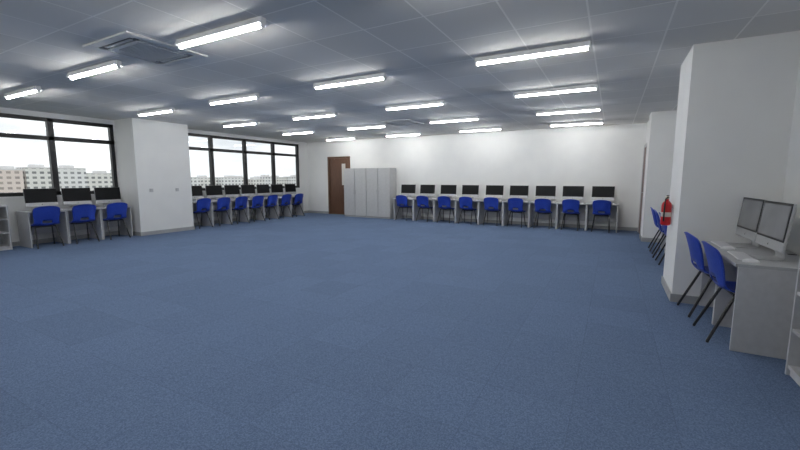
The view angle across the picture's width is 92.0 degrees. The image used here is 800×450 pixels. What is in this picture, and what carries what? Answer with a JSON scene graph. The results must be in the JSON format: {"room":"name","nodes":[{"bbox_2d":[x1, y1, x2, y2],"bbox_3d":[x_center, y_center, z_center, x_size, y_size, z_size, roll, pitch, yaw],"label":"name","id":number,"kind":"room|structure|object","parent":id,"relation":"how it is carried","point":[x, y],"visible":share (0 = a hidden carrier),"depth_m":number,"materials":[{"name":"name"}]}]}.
{"room":"computer lab","nodes":[
{"label":"computer lab","id":0,"kind":"room"},
{"bbox_2d":[114,118,193,231],"bbox_3d":[-5.859,-1.130,9.284,0.740,2.600,1.260,4,8,28],"label":"wall pillar","id":1,"kind":"structure","parent":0,"point":[151,154],"depth_m":8.90,"materials":[{"name":"paint"}]},
{"bbox_2d":[133,226,194,235],"bbox_3d":[-5.846,0.119,9.429,0.740,0.085,1.288,4,8,28],"label":"baseboard","id":2,"kind":"structure","parent":1,"relation":"attached to","point":[191,227],"depth_m":9.12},
{"bbox_2d":[0,107,308,241],"bbox_3d":[-6.818,-1.036,8.515,0.200,2.600,13.700,4,8,28],"label":"wall","id":3,"kind":"structure","parent":0,"point":[14,204],"depth_m":8.53,"materials":[{"name":"paint"}]},
{"bbox_2d":[0,113,117,198],"bbox_3d":[-8.045,-1.159,6.128,0.150,1.580,6.290,4,8,28],"label":"window","id":4,"kind":"structure","parent":3,"relation":"in","point":[50,138],"depth_m":7.90,"materials":[{"name":"metal"}]},
{"bbox_2d":[12,210,308,246],"bbox_3d":[-6.728,0.219,8.610,0.014,0.085,13.686,4,8,28],"label":"baseboard","id":5,"kind":"structure","parent":3,"relation":"attached to","point":[46,240],"depth_m":8.30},
{"bbox_2d":[188,133,300,191],"bbox_3d":[-4.772,-1.881,12.062,0.150,1.580,4.540,4,8,28],"label":"window","id":6,"kind":"structure","parent":3,"relation":"in","point":[210,149],"depth_m":11.99,"materials":[{"name":"metal"}]},
{"bbox_2d":[0,213,799,449],"bbox_3d":[-1.731,0.640,5.913,11.400,0.100,13.700,4,8,28],"label":"floor","id":7,"kind":"structure","parent":0,"point":[311,331],"depth_m":3.00,"materials":[{"name":"blue carpet"}]},
{"bbox_2d":[0,205,12,250],"bbox_3d":[-7.475,0.085,6.751,0.400,0.800,0.850,4,8,28],"label":"bookshelf","id":8,"kind":"object","parent":7,"relation":"on","point":[5,232],"visible":1,"depth_m":7.06,"materials":[{"name":"grey laminate"}]},
{"bbox_2d":[16,210,69,247],"bbox_3d":[-6.952,0.054,7.531,0.550,0.672,0.582,4,8,28],"label":"computer desk","id":9,"kind":"object","parent":7,"relation":"on","point":[25,219],"visible":0.59,"depth_m":7.52,"materials":[{"name":"grey laminate"}]},
{"bbox_2d":[23,188,57,207],"bbox_3d":[-6.971,-0.495,7.510,0.157,0.425,0.500,4,8,27],"label":"desktop computer","id":10,"kind":"object","parent":9,"relation":"on","point":[35,198],"visible":0.88,"depth_m":7.50,"materials":[{"name":"black metal"}]},
{"bbox_2d":[30,206,64,248],"bbox_3d":[-6.779,0.020,7.360,0.503,0.784,0.406,4,8,30],"label":"desk chair","id":11,"kind":"object","parent":7,"relation":"on","point":[44,213],"visible":0.94,"depth_m":7.24,"materials":[{"name":"blue plastic"}]},
{"bbox_2d":[63,208,102,243],"bbox_3d":[-6.671,-0.007,8.040,0.550,0.672,0.582,4,8,28],"label":"computer desk","id":12,"kind":"object","parent":7,"relation":"on","point":[97,223],"visible":0.44,"depth_m":8.19,"materials":[{"name":"grey laminate"}]},
{"bbox_2d":[61,188,91,206],"bbox_3d":[-6.694,-0.556,8.014,0.157,0.425,0.500,4,8,28],"label":"desktop computer","id":13,"kind":"object","parent":12,"relation":"on","point":[70,196],"visible":0.87,"depth_m":8.00,"materials":[{"name":"black metal"}]},
{"bbox_2d":[69,204,99,243],"bbox_3d":[-6.503,-0.043,7.875,0.503,0.784,0.406,4,8,28],"label":"desk chair","id":14,"kind":"object","parent":7,"relation":"on","point":[83,210],"visible":0.93,"depth_m":7.75,"materials":[{"name":"blue plastic"}]},
{"bbox_2d":[97,206,132,239],"bbox_3d":[-6.391,-0.070,8.549,0.550,0.672,0.582,4,8,28],"label":"computer desk","id":15,"kind":"object","parent":7,"relation":"on","point":[128,220],"visible":0.45,"depth_m":8.71,"materials":[{"name":"grey laminate"}]},
{"bbox_2d":[94,187,120,206],"bbox_3d":[-6.421,-0.616,8.507,0.157,0.425,0.500,4,8,27],"label":"desktop computer","id":16,"kind":"object","parent":15,"relation":"on","point":[105,195],"visible":0.84,"depth_m":8.50,"materials":[{"name":"black metal"}]},
{"bbox_2d":[103,202,130,239],"bbox_3d":[-6.221,-0.105,8.389,0.503,0.784,0.406,4,8,27],"label":"desk chair","id":17,"kind":"object","parent":7,"relation":"on","point":[119,208],"visible":0.88,"depth_m":8.27,"materials":[{"name":"blue plastic"}]},
{"bbox_2d":[192,202,212,225],"bbox_3d":[-5.425,-0.283,10.299,0.550,0.672,0.582,4,8,28],"label":"computer desk","id":18,"kind":"object","parent":7,"relation":"on","point":[205,220],"visible":0.19,"depth_m":10.50,"materials":[{"name":"laminate"}]},
{"bbox_2d":[191,186,202,201],"bbox_3d":[-5.460,-0.828,10.249,0.157,0.425,0.500,3,8,26],"label":"desktop computer","id":19,"kind":"object","parent":18,"relation":"on","point":[197,193],"visible":0.56,"depth_m":10.32,"materials":[{"name":"black metal"}]},
{"bbox_2d":[193,198,212,228],"bbox_3d":[-5.270,-0.322,10.170,0.503,0.784,0.406,3,8,27],"label":"desk chair","id":20,"kind":"object","parent":7,"relation":"on","point":[204,203],"visible":0.9,"depth_m":10.05,"materials":[{"name":"blue plastic"}]},
{"bbox_2d":[211,200,231,225],"bbox_3d":[-5.144,-0.345,10.809,0.550,0.672,0.582,4,8,28],"label":"computer desk","id":21,"kind":"object","parent":7,"relation":"on","point":[225,219],"visible":0.46,"depth_m":11.01,"materials":[{"name":"grey laminate"}]},
{"bbox_2d":[205,185,222,200],"bbox_3d":[-5.171,-0.892,10.773,0.157,0.425,0.500,4,8,29],"label":"desktop computer","id":22,"kind":"object","parent":21,"relation":"on","point":[213,192],"visible":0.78,"depth_m":10.77,"materials":[{"name":"black metal"}]},
{"bbox_2d":[213,197,231,225],"bbox_3d":[-4.970,-0.383,10.671,0.503,0.784,0.406,4,8,29],"label":"desk chair","id":23,"kind":"object","parent":7,"relation":"on","point":[224,201],"visible":0.86,"depth_m":10.53,"materials":[{"name":"blue plastic"}]},
{"bbox_2d":[231,200,248,223],"bbox_3d":[-4.864,-0.407,11.318,0.550,0.672,0.582,4,8,28],"label":"computer desk","id":24,"kind":"object","parent":7,"relation":"on","point":[243,218],"visible":0.35,"depth_m":11.53,"materials":[{"name":"grey laminate"}]},
{"bbox_2d":[224,185,239,199],"bbox_3d":[-4.890,-0.954,11.283,0.157,0.425,0.500,4,8,29],"label":"desktop computer","id":25,"kind":"object","parent":24,"relation":"on","point":[231,191],"visible":0.88,"depth_m":11.28,"materials":[{"name":"black metal"}]},
{"bbox_2d":[232,196,248,223],"bbox_3d":[-4.694,-0.445,11.180,0.503,0.784,0.406,4,8,31],"label":"desk chair","id":26,"kind":"object","parent":7,"relation":"on","point":[239,201],"visible":0.83,"depth_m":11.05,"materials":[{"name":"blue plastic"}]},
{"bbox_2d":[248,199,263,219],"bbox_3d":[-4.582,-0.469,11.828,0.550,0.672,0.582,4,8,28],"label":"computer desk","id":27,"kind":"object","parent":7,"relation":"on","point":[259,216],"visible":0.26,"depth_m":12.05,"materials":[{"name":"grey laminate"}]},
{"bbox_2d":[241,185,255,198],"bbox_3d":[-4.616,-1.014,11.780,0.157,0.425,0.500,4,8,30],"label":"desktop computer","id":28,"kind":"object","parent":27,"relation":"on","point":[246,190],"visible":0.88,"depth_m":11.78,"materials":[{"name":"black metal"}]},
{"bbox_2d":[249,195,264,221],"bbox_3d":[-4.407,-0.508,11.694,0.503,0.784,0.406,4,8,32],"label":"desk chair","id":29,"kind":"object","parent":7,"relation":"on","point":[256,200],"visible":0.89,"depth_m":11.56,"materials":[{"name":"blue plastic"}]},
{"bbox_2d":[263,197,277,217],"bbox_3d":[-4.302,-0.531,12.337,0.550,0.672,0.582,4,8,28],"label":"computer desk","id":30,"kind":"object","parent":7,"relation":"on","point":[273,214],"visible":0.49,"depth_m":12.57,"materials":[{"name":"grey laminate"}]},
{"bbox_2d":[256,184,269,197],"bbox_3d":[-4.339,-1.076,12.282,0.157,0.425,0.500,4,8,29],"label":"desktop computer","id":31,"kind":"object","parent":30,"relation":"on","point":[263,189],"visible":0.93,"depth_m":12.28,"materials":[{"name":"black metal"}]},
{"bbox_2d":[264,195,278,219],"bbox_3d":[-4.146,-0.570,12.209,0.503,0.784,0.406,4,8,29],"label":"desk chair","id":32,"kind":"object","parent":7,"relation":"on","point":[272,199],"visible":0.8,"depth_m":12.07,"materials":[{"name":"blue plastic"}]},
{"bbox_2d":[278,197,291,216],"bbox_3d":[-4.021,-0.593,12.846,0.550,0.672,0.582,4,8,28],"label":"computer desk","id":33,"kind":"object","parent":7,"relation":"on","point":[287,213],"visible":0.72,"depth_m":13.08,"materials":[{"name":"grey laminate"}]},
{"bbox_2d":[270,184,282,194],"bbox_3d":[-4.058,-1.138,12.792,0.157,0.425,0.500,4,8,30],"label":"desktop computer","id":34,"kind":"object","parent":33,"relation":"on","point":[276,189],"visible":0.96,"depth_m":12.77,"materials":[{"name":"black metal"}]},
{"bbox_2d":[279,194,292,217],"bbox_3d":[-3.850,-0.633,12.720,0.503,0.784,0.406,4,8,32],"label":"desk chair","id":35,"kind":"object","parent":7,"relation":"on","point":[286,198],"visible":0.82,"depth_m":12.59,"materials":[{"name":"blue plastic"}]},
{"bbox_2d":[281,196,303,214],"bbox_3d":[-3.740,-0.655,13.356,0.550,0.672,0.582,4,8,28],"label":"computer desk","id":36,"kind":"object","parent":7,"relation":"on","point":[298,210],"visible":0.44,"depth_m":13.58,"materials":[{"name":"grey laminate"}]},
{"bbox_2d":[344,168,366,217],"bbox_3d":[-1.414,-1.095,13.056,0.895,1.618,0.450,4,8,28],"label":"storage cabinet","id":37,"kind":"object","parent":7,"relation":"on","point":[355,199],"visible":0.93,"depth_m":12.88,"materials":[{"name":"metal"}]},
{"bbox_2d":[366,168,395,218],"bbox_3d":[-0.620,-1.042,12.624,0.895,1.618,0.450,4,8,28],"label":"storage cabinet","id":38,"kind":"object","parent":7,"relation":"on","point":[380,182],"visible":0.98,"depth_m":12.43,"materials":[{"name":"metal"}]},
{"bbox_2d":[395,195,411,220],"bbox_3d":[0.143,-0.553,12.069,0.406,0.784,0.503,4,8,32],"label":"desk chair","id":39,"kind":"object","parent":7,"relation":"on","point":[401,199],"visible":0.97,"depth_m":11.90,"materials":[{"name":"blue plastic"}]},
{"bbox_2d":[393,198,415,220],"bbox_3d":[0.223,-0.513,12.190,0.680,0.672,0.550,4,8,28],"label":"computer desk","id":40,"kind":"object","parent":7,"relation":"on","point":[409,201],"visible":0.33,"depth_m":12.33,"materials":[{"name":"grey laminate"}]},
{"bbox_2d":[401,184,415,197],"bbox_3d":[0.256,-1.062,12.172,0.500,0.425,0.157,4,8,27],"label":"desktop computer","id":41,"kind":"object","parent":40,"relation":"on","point":[409,190],"visible":0.88,"depth_m":12.18,"materials":[{"name":"black metal"}]},
{"bbox_2d":[416,196,432,221],"bbox_3d":[0.764,-0.515,11.752,0.406,0.784,0.503,4,8,31],"label":"desk chair","id":42,"kind":"object","parent":7,"relation":"on","point":[421,200],"visible":0.96,"depth_m":11.58,"materials":[{"name":"blue plastic"}]},
{"bbox_2d":[413,198,436,221],"bbox_3d":[0.822,-0.473,11.864,0.680,0.672,0.550,4,8,28],"label":"computer desk","id":43,"kind":"object","parent":7,"relation":"on","point":[430,201],"visible":0.49,"depth_m":11.98,"materials":[{"name":"grey laminate"}]},
{"bbox_2d":[420,185,434,198],"bbox_3d":[0.838,-1.024,11.855,0.500,0.425,0.157,4,8,30],"label":"desktop computer","id":44,"kind":"object","parent":43,"relation":"on","point":[425,190],"visible":0.93,"depth_m":11.86,"materials":[{"name":"black metal"}]},
{"bbox_2d":[437,196,454,222],"bbox_3d":[1.366,-0.471,11.392,0.406,0.784,0.503,4,8,29],"label":"desk chair","id":45,"kind":"object","parent":7,"relation":"on","point":[442,200],"visible":0.98,"depth_m":11.22,"materials":[{"name":"blue plastic"}]},
{"bbox_2d":[434,199,458,222],"bbox_3d":[1.421,-0.433,11.539,0.680,0.672,0.550,4,8,28],"label":"computer desk","id":46,"kind":"object","parent":7,"relation":"on","point":[452,204],"visible":0.51,"depth_m":11.65,"materials":[{"name":"grey laminate"}]},
{"bbox_2d":[440,185,456,198],"bbox_3d":[1.441,-0.984,11.528,0.500,0.425,0.157,4,8,28],"label":"desktop computer","id":47,"kind":"object","parent":46,"relation":"on","point":[446,190],"visible":0.84,"depth_m":11.53,"materials":[{"name":"black metal"}]},
{"bbox_2d":[455,200,479,223],"bbox_3d":[2.020,-0.394,11.213,0.680,0.672,0.550,4,8,28],"label":"computer desk","id":48,"kind":"object","parent":7,"relation":"on","point":[475,204],"visible":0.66,"depth_m":11.32,"materials":[{"name":"grey laminate"}]},
{"bbox_2d":[462,185,478,199],"bbox_3d":[2.036,-0.944,11.204,0.500,0.425,0.157,4,8,28],"label":"desktop computer","id":49,"kind":"object","parent":48,"relation":"on","point":[472,191],"visible":0.94,"depth_m":11.21,"materials":[{"name":"black metal"}]},
{"bbox_2d":[458,197,476,223],"bbox_3d":[1.951,-0.436,11.102,0.406,0.784,0.503,4,8,32],"label":"desk chair","id":50,"kind":"object","parent":7,"relation":"on","point":[463,201],"visible":1,"depth_m":10.94,"materials":[{"name":"blue plastic"}]},
{"bbox_2d":[483,197,500,224],"bbox_3d":[2.570,-0.394,10.755,0.406,0.784,0.503,3,8,26],"label":"desk chair","id":51,"kind":"object","parent":7,"relation":"on","point":[489,201],"visible":1,"depth_m":10.58,"materials":[{"name":"blue plastic"}]},
{"bbox_2d":[478,200,507,224],"bbox_3d":[2.619,-0.354,10.887,0.680,0.672,0.550,4,8,28],"label":"computer desk","id":52,"kind":"object","parent":7,"relation":"on","point":[481,212],"visible":0.63,"depth_m":10.99,"materials":[{"name":"grey laminate"}]},
{"bbox_2d":[486,185,503,198],"bbox_3d":[2.656,-0.903,10.867,0.500,0.425,0.157,4,8,28],"label":"desktop computer","id":53,"kind":"object","parent":52,"relation":"on","point":[496,191],"visible":0.83,"depth_m":10.86,"materials":[{"name":"black metal"}]},
{"bbox_2d":[507,198,525,227],"bbox_3d":[3.157,-0.354,10.433,0.406,0.784,0.503,4,8,31],"label":"desk chair","id":54,"kind":"object","parent":7,"relation":"on","point":[512,202],"visible":1,"depth_m":10.27,"materials":[{"name":"blue plastic"}]},
{"bbox_2d":[502,201,531,226],"bbox_3d":[3.218,-0.315,10.562,0.680,0.672,0.550,4,8,28],"label":"computer desk","id":55,"kind":"object","parent":7,"relation":"on","point":[506,212],"visible":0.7,"depth_m":10.66,"materials":[{"name":"grey laminate"}]},
{"bbox_2d":[509,185,528,198],"bbox_3d":[3.245,-0.864,10.547,0.500,0.425,0.157,4,8,30],"label":"desktop computer","id":56,"kind":"object","parent":55,"relation":"on","point":[516,191],"visible":0.84,"depth_m":10.55,"materials":[{"name":"black metal"}]},
{"bbox_2d":[528,201,557,228],"bbox_3d":[3.817,-0.275,10.236,0.680,0.672,0.550,4,8,28],"label":"computer desk","id":57,"kind":"object","parent":7,"relation":"on","point":[532,214],"visible":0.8,"depth_m":10.34,"materials":[{"name":"grey laminate"}]},
{"bbox_2d":[535,186,555,198],"bbox_3d":[3.848,-0.825,10.219,0.500,0.425,0.157,4,8,27],"label":"desktop computer","id":58,"kind":"object","parent":57,"relation":"on","point":[546,192],"visible":0.87,"depth_m":10.22,"materials":[{"name":"black metal"}]},
{"bbox_2d":[533,198,552,228],"bbox_3d":[3.755,-0.313,10.094,0.406,0.784,0.503,4,8,30],"label":"desk chair","id":59,"kind":"object","parent":7,"relation":"on","point":[541,203],"visible":1,"depth_m":9.92,"materials":[{"name":"blue plastic"}]},
{"bbox_2d":[561,199,580,230],"bbox_3d":[4.340,-0.276,9.791,0.406,0.784,0.503,4,8,30],"label":"desk chair","id":60,"kind":"object","parent":7,"relation":"on","point":[567,204],"visible":1,"depth_m":9.62,"materials":[{"name":"blue plastic"}]},
{"bbox_2d":[556,202,586,230],"bbox_3d":[4.416,-0.235,9.911,0.680,0.672,0.550,4,8,28],"label":"computer desk","id":61,"kind":"object","parent":7,"relation":"on","point":[583,206],"visible":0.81,"depth_m":10.00,"materials":[{"name":"grey laminate"}]},
{"bbox_2d":[562,186,583,199],"bbox_3d":[4.436,-0.786,9.900,0.500,0.425,0.157,4,8,30],"label":"desktop computer","id":62,"kind":"object","parent":61,"relation":"on","point":[569,192],"visible":0.84,"depth_m":9.90,"materials":[{"name":"black metal"}]},
{"bbox_2d":[591,200,611,232],"bbox_3d":[4.932,-0.235,9.450,0.406,0.784,0.503,4,8,29],"label":"desk chair","id":63,"kind":"object","parent":7,"relation":"on","point":[598,205],"visible":1,"depth_m":9.27,"materials":[{"name":"blue plastic"}]},
{"bbox_2d":[585,203,618,232],"bbox_3d":[5.015,-0.196,9.585,0.680,0.672,0.550,4,8,28],"label":"computer desk","id":64,"kind":"object","parent":7,"relation":"on","point":[613,217],"visible":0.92,"depth_m":9.68,"materials":[{"name":"laminate"}]},
{"bbox_2d":[591,186,614,199],"bbox_3d":[5.034,-0.746,9.575,0.500,0.425,0.157,4,8,30],"label":"desktop computer","id":65,"kind":"object","parent":64,"relation":"on","point":[598,192],"visible":0.9,"depth_m":9.57,"materials":[{"name":"metal"}]},
{"bbox_2d":[651,209,665,257],"bbox_3d":[4.439,0.144,6.340,0.503,0.784,0.406,4,8,31],"label":"desk chair","id":66,"kind":"object","parent":7,"relation":"on","point":[656,213],"visible":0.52,"depth_m":6.31,"materials":[{"name":"blue plastic"}]},
{"bbox_2d":[677,232,715,317],"bbox_3d":[2.994,0.468,3.675,0.503,0.784,0.406,3,8,22],"label":"desk chair","id":67,"kind":"object","parent":7,"relation":"on","point":[695,248],"visible":0.66,"depth_m":3.62,"materials":[{"name":"blue plastic"}]},
{"bbox_2d":[692,241,735,342],"bbox_3d":[2.728,0.536,3.116,0.503,0.784,0.406,3,8,24],"label":"desk chair","id":68,"kind":"object","parent":7,"relation":"on","point":[714,258],"visible":0.68,"depth_m":3.08,"materials":[{"name":"blue plastic"}]},
{"bbox_2d":[699,241,799,319],"bbox_3d":[3.165,0.538,3.560,0.550,0.672,0.602,4,8,28],"label":"computer desk","id":69,"kind":"object","parent":7,"relation":"on","point":[710,291],"visible":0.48,"depth_m":3.74,"materials":[{"name":"grey laminate"}]},
{"bbox_2d":[730,197,764,248],"bbox_3d":[3.175,-0.021,3.534,0.165,0.447,0.525,4,8,27],"label":"desktop computer","id":70,"kind":"object","parent":69,"relation":"on","point":[752,208],"visible":0.88,"depth_m":3.50,"materials":[{"name":"black metal"}]},
{"bbox_2d":[712,251,798,359],"bbox_3d":[2.874,0.602,3.033,0.550,0.672,0.602,4,8,28],"label":"computer desk","id":71,"kind":"object","parent":7,"relation":"on","point":[759,317],"visible":0.69,"depth_m":2.83,"materials":[{"name":"laminate"}]},
{"bbox_2d":[727,251,752,259],"bbox_3d":[2.759,0.248,3.124,0.110,0.012,0.380,4,8,30],"label":"keyboard","id":72,"kind":"object","parent":71,"relation":"on","point":[738,255],"visible":0.94,"depth_m":3.10,"materials":[{"name":"white plastic"}]},
{"bbox_2d":[749,200,796,260],"bbox_3d":[2.885,0.043,3.008,0.165,0.447,0.525,3,8,27],"label":"desktop computer","id":73,"kind":"object","parent":71,"relation":"on","point":[777,218],"visible":1,"depth_m":2.95,"materials":[{"name":"black metal"}]},
{"bbox_2d":[785,256,799,385],"bbox_3d":[2.505,0.651,2.097,0.300,0.800,0.850,4,8,28],"label":"bookshelf","id":74,"kind":"object","parent":7,"relation":"on","point":[792,368],"visible":1,"depth_m":2.52,"materials":[{"name":"grey laminate"}]},
{"bbox_2d":[0,0,799,142],"bbox_3d":[-1.753,-2.051,5.598,11.750,0.120,14.000,4,8,28],"label":"ceiling","id":75,"kind":"structure","parent":0,"point":[427,50],"depth_m":4.30,"materials":[{"name":"tile"}]},
{"bbox_2d":[3,86,42,99],"bbox_3d":[-5.649,-1.972,5.770,1.140,0.080,0.096,4,8,28],"label":"ceiling light","id":76,"kind":"object","parent":75,"relation":"attached to","point":[33,89],"visible":1,"depth_m":5.69,"materials":[{"name":"white plastic"}]},
{"bbox_2d":[66,60,123,79],"bbox_3d":[-3.631,-1.826,4.571,1.140,0.080,0.096,4,8,28],"label":"ceiling light","id":77,"kind":"object","parent":75,"relation":"attached to","point":[114,64],"visible":1,"depth_m":4.50,"materials":[{"name":"white plastic"}]},
{"bbox_2d":[83,31,207,66],"bbox_3d":[-2.593,-1.784,3.969,0.800,0.018,0.800,4,8,28],"label":"air conditioner","id":78,"kind":"object","parent":75,"relation":"attached to","point":[126,44],"visible":1,"depth_m":3.90,"materials":[{"name":"plastic"}]},
{"bbox_2d":[110,40,183,60],"bbox_3d":[-2.593,-1.783,3.969,0.470,0.012,0.470,4,8,28],"label":"grille","id":79,"kind":"object","parent":78,"relation":"attached to","point":[136,48],"depth_m":3.95,"materials":[{"name":"plastic"}]},
{"bbox_2d":[137,107,175,116],"bbox_3d":[-4.721,-2.176,7.453,1.140,0.080,0.096,4,8,28],"label":"ceiling light","id":80,"kind":"object","parent":75,"relation":"attached to","point":[165,110],"visible":1,"depth_m":7.41,"materials":[{"name":"white plastic"}]},
{"bbox_2d":[174,16,267,49],"bbox_3d":[-1.611,-1.685,3.417,1.140,0.080,0.096,4,8,28],"label":"ceiling light","id":81,"kind":"object","parent":75,"relation":"attached to","point":[258,22],"visible":1,"depth_m":3.35,"materials":[{"name":"white plastic"}]},
{"bbox_2d":[208,93,259,104],"bbox_3d":[-2.703,-2.031,6.254,1.140,0.080,0.096,4,8,28],"label":"ceiling light","id":82,"kind":"object","parent":75,"relation":"attached to","point":[255,95],"visible":1,"depth_m":6.19,"materials":[{"name":"white plastic"}]},
{"bbox_2d":[223,121,257,127],"bbox_3d":[-3.793,-2.381,9.136,1.140,0.080,0.096,4,8,28],"label":"ceiling light","id":83,"kind":"object","parent":75,"relation":"attached to","point":[249,122],"visible":1,"depth_m":9.07,"materials":[{"name":"white plastic"}]},
{"bbox_2d":[292,112,336,119],"bbox_3d":[-1.774,-2.236,7.937,1.140,0.080,0.096,4,8,28],"label":"ceiling light","id":84,"kind":"object","parent":75,"relation":"attached to","point":[329,114],"visible":1,"depth_m":7.89,"materials":[{"name":"white plastic"}]},
{"bbox_2d":[313,73,386,89],"bbox_3d":[-0.683,-1.890,5.100,1.140,0.080,0.096,4,8,28],"label":"ceiling light","id":85,"kind":"object","parent":75,"relation":"attached to","point":[381,76],"visible":1,"depth_m":5.05,"materials":[{"name":"white plastic"}]},
{"bbox_2d":[346,124,385,129],"bbox_3d":[-0.846,-2.440,9.620,1.140,0.080,0.096,4,8,28],"label":"ceiling light","id":86,"kind":"object","parent":75,"relation":"attached to","point":[376,125],"visible":0.98,"depth_m":9.60,"materials":[{"name":"white plastic"}]},
{"bbox_2d":[378,119,423,125],"bbox_3d":[0.035,-2.409,9.105,0.800,0.018,0.800,4,8,28],"label":"air conditioner","id":87,"kind":"object","parent":75,"relation":"attached to","point":[403,122],"visible":1,"depth_m":9.01,"materials":[{"name":"plastic"}]},
{"bbox_2d":[385,100,444,110],"bbox_3d":[0.245,-2.095,6.783,1.140,0.080,0.096,4,8,28],"label":"ceiling light","id":88,"kind":"object","parent":75,"relation":"attached to","point":[440,102],"visible":1,"depth_m":6.74,"materials":[{"name":"white plastic"}]},
{"bbox_2d":[429,116,478,123],"bbox_3d":[1.173,-2.300,8.466,1.140,0.080,0.096,4,8,28],"label":"ceiling light","id":89,"kind":"object","parent":75,"relation":"attached to","point":[474,117],"visible":1,"depth_m":8.44,"materials":[{"name":"white plastic"}]},
{"bbox_2d":[459,127,501,132],"bbox_3d":[2.102,-2.505,10.149,1.140,0.080,0.096,4,8,28],"label":"ceiling light","id":90,"kind":"object","parent":75,"relation":"attached to","point":[489,128],"visible":1,"depth_m":10.11,"materials":[{"name":"white plastic"}]},
{"bbox_2d":[474,40,590,66],"bbox_3d":[1.329,-1.753,3.973,1.140,0.080,0.096,4,8,28],"label":"ceiling light","id":91,"kind":"object","parent":75,"relation":"attached to","point":[585,45],"visible":1,"depth_m":3.92,"materials":[{"name":"white plastic"}]},
{"bbox_2d":[514,84,597,97],"bbox_3d":[2.257,-1.958,5.656,1.140,0.080,0.096,4,8,28],"label":"ceiling light","id":92,"kind":"object","parent":75,"relation":"attached to","point":[589,87],"visible":1,"depth_m":5.61,"materials":[{"name":"white plastic"}]},
{"bbox_2d":[536,106,600,115],"bbox_3d":[3.185,-2.163,7.339,1.140,0.080,0.096,4,8,28],"label":"ceiling light","id":93,"kind":"object","parent":75,"relation":"attached to","point":[586,109],"visible":1,"depth_m":7.30,"materials":[{"name":"white plastic"}]},
{"bbox_2d":[550,120,603,126],"bbox_3d":[4.114,-2.368,9.022,1.140,0.080,0.096,4,8,28],"label":"ceiling light","id":94,"kind":"object","parent":75,"relation":"attached to","point":[597,121],"visible":1,"depth_m":8.98,"materials":[{"name":"white plastic"}]},
{"bbox_2d":[307,123,646,227],"bbox_3d":[1.573,-1.435,11.792,11.750,2.600,0.150,4,8,28],"label":"wall","id":95,"kind":"structure","parent":0,"point":[607,155],"depth_m":10.82,"materials":[{"name":"paint"}]},
{"bbox_2d":[327,156,349,213],"bbox_3d":[-2.150,-1.403,13.798,0.990,2.050,0.140,4,8,28],"label":"door","id":96,"kind":"structure","parent":95,"relation":"in","point":[336,165],"depth_m":13.85,"materials":[{"name":"brown wood"}]},
{"bbox_2d":[309,210,637,230],"bbox_3d":[1.222,-0.199,12.042,10.640,0.085,0.014,4,8,28],"label":"baseboard","id":97,"kind":"structure","parent":95,"relation":"attached to","point":[323,212],"depth_m":10.65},
{"bbox_2d":[640,110,676,237],"bbox_3d":[5.775,-1.023,8.405,0.800,2.600,1.800,4,8,28],"label":"wall column","id":98,"kind":"structure","parent":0,"point":[661,125],"depth_m":7.70,"materials":[{"name":"paint"}]},
{"bbox_2d":[638,143,646,233],"bbox_3d":[5.537,-0.803,8.833,0.080,2.060,0.950,4,8,28],"label":"door","id":99,"kind":"structure","parent":98,"relation":"attached to","point":[645,145],"depth_m":8.97,"materials":[{"name":"brown wood"}]},
{"bbox_2d":[663,31,799,296],"bbox_3d":[3.424,-0.501,4.120,0.780,2.600,0.830,4,8,28],"label":"wall pillar","id":100,"kind":"structure","parent":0,"point":[736,97],"depth_m":3.74,"materials":[{"name":"paint"}]},
{"bbox_2d":[660,195,672,225],"bbox_3d":[3.052,-0.170,4.433,0.121,0.346,0.104,-2,7,-15],"label":"fire extinguisher","id":101,"kind":"object","parent":100,"relation":"attached to","point":[666,207],"visible":1,"depth_m":4.40,"materials":[{"name":"red metal"}]},
{"bbox_2d":[661,276,698,304],"bbox_3d":[3.418,0.746,4.276,0.794,0.085,0.858,4,8,28],"label":"baseboard","id":102,"kind":"structure","parent":100,"relation":"attached to","point":[687,299],"depth_m":4.07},
{"bbox_2d":[783,60,799,254],"bbox_3d":[3.335,-0.365,2.997,0.150,2.600,13.700,4,8,28],"label":"wall","id":103,"kind":"structure","parent":0,"point":[791,194],"depth_m":3.41,"materials":[{"name":"paint"}]},
{"label":"outside","id":104,"kind":"structure","parent":0,"visible":0},
{"bbox_3d":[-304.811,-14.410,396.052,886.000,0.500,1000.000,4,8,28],"label":"ground","id":105,"kind":"structure","parent":104,"visible":0},
{"bbox_2d":[0,166,24,192],"bbox_3d":[-228.253,-14.061,225.277,14.200,40.075,10.819,4,8,28],"label":"apartment building","id":106,"kind":"structure","parent":105,"relation":"on","point":[11,179],"depth_m":220.70,"materials":[{"name":"concrete"}]},
{"bbox_2d":[15,164,51,188],"bbox_3d":[-222.208,-16.258,237.598,14.200,41.460,14.108,4,8,28],"label":"apartment building","id":107,"kind":"structure","parent":105,"relation":"on","point":[35,176],"depth_m":231.18,"materials":[{"name":"concrete"}]},
{"bbox_2d":[58,165,87,190],"bbox_3d":[-215.744,-17.908,251.362,14.200,41.409,16.019,4,8,28],"label":"apartment building","id":108,"kind":"structure","parent":105,"relation":"on","point":[69,176],"depth_m":246.84,"materials":[{"name":"concrete"}]},
{"bbox_2d":[86,170,112,190],"bbox_3d":[-207.409,-18.424,267.974,14.200,38.420,20.626,4,8,28],"label":"apartment building","id":109,"kind":"structure","parent":105,"relation":"on","point":[97,178],"depth_m":260.78,"materials":[{"name":"concrete"}]},
{"bbox_2d":[196,175,217,187],"bbox_3d":[-175.203,-26.022,342.040,14.200,35.605,21.489,4,8,28],"label":"apartment building","id":110,"kind":"structure","parent":105,"relation":"on","point":[204,180],"depth_m":336.82,"materials":[{"name":"concrete"}]},
{"bbox_2d":[217,175,242,187],"bbox_3d":[-158.991,-28.173,359.156,14.200,35.739,21.542,4,8,28],"label":"apartment building","id":111,"kind":"structure","parent":105,"relation":"on","point":[227,179],"depth_m":352.33,"materials":[{"name":"concrete"}]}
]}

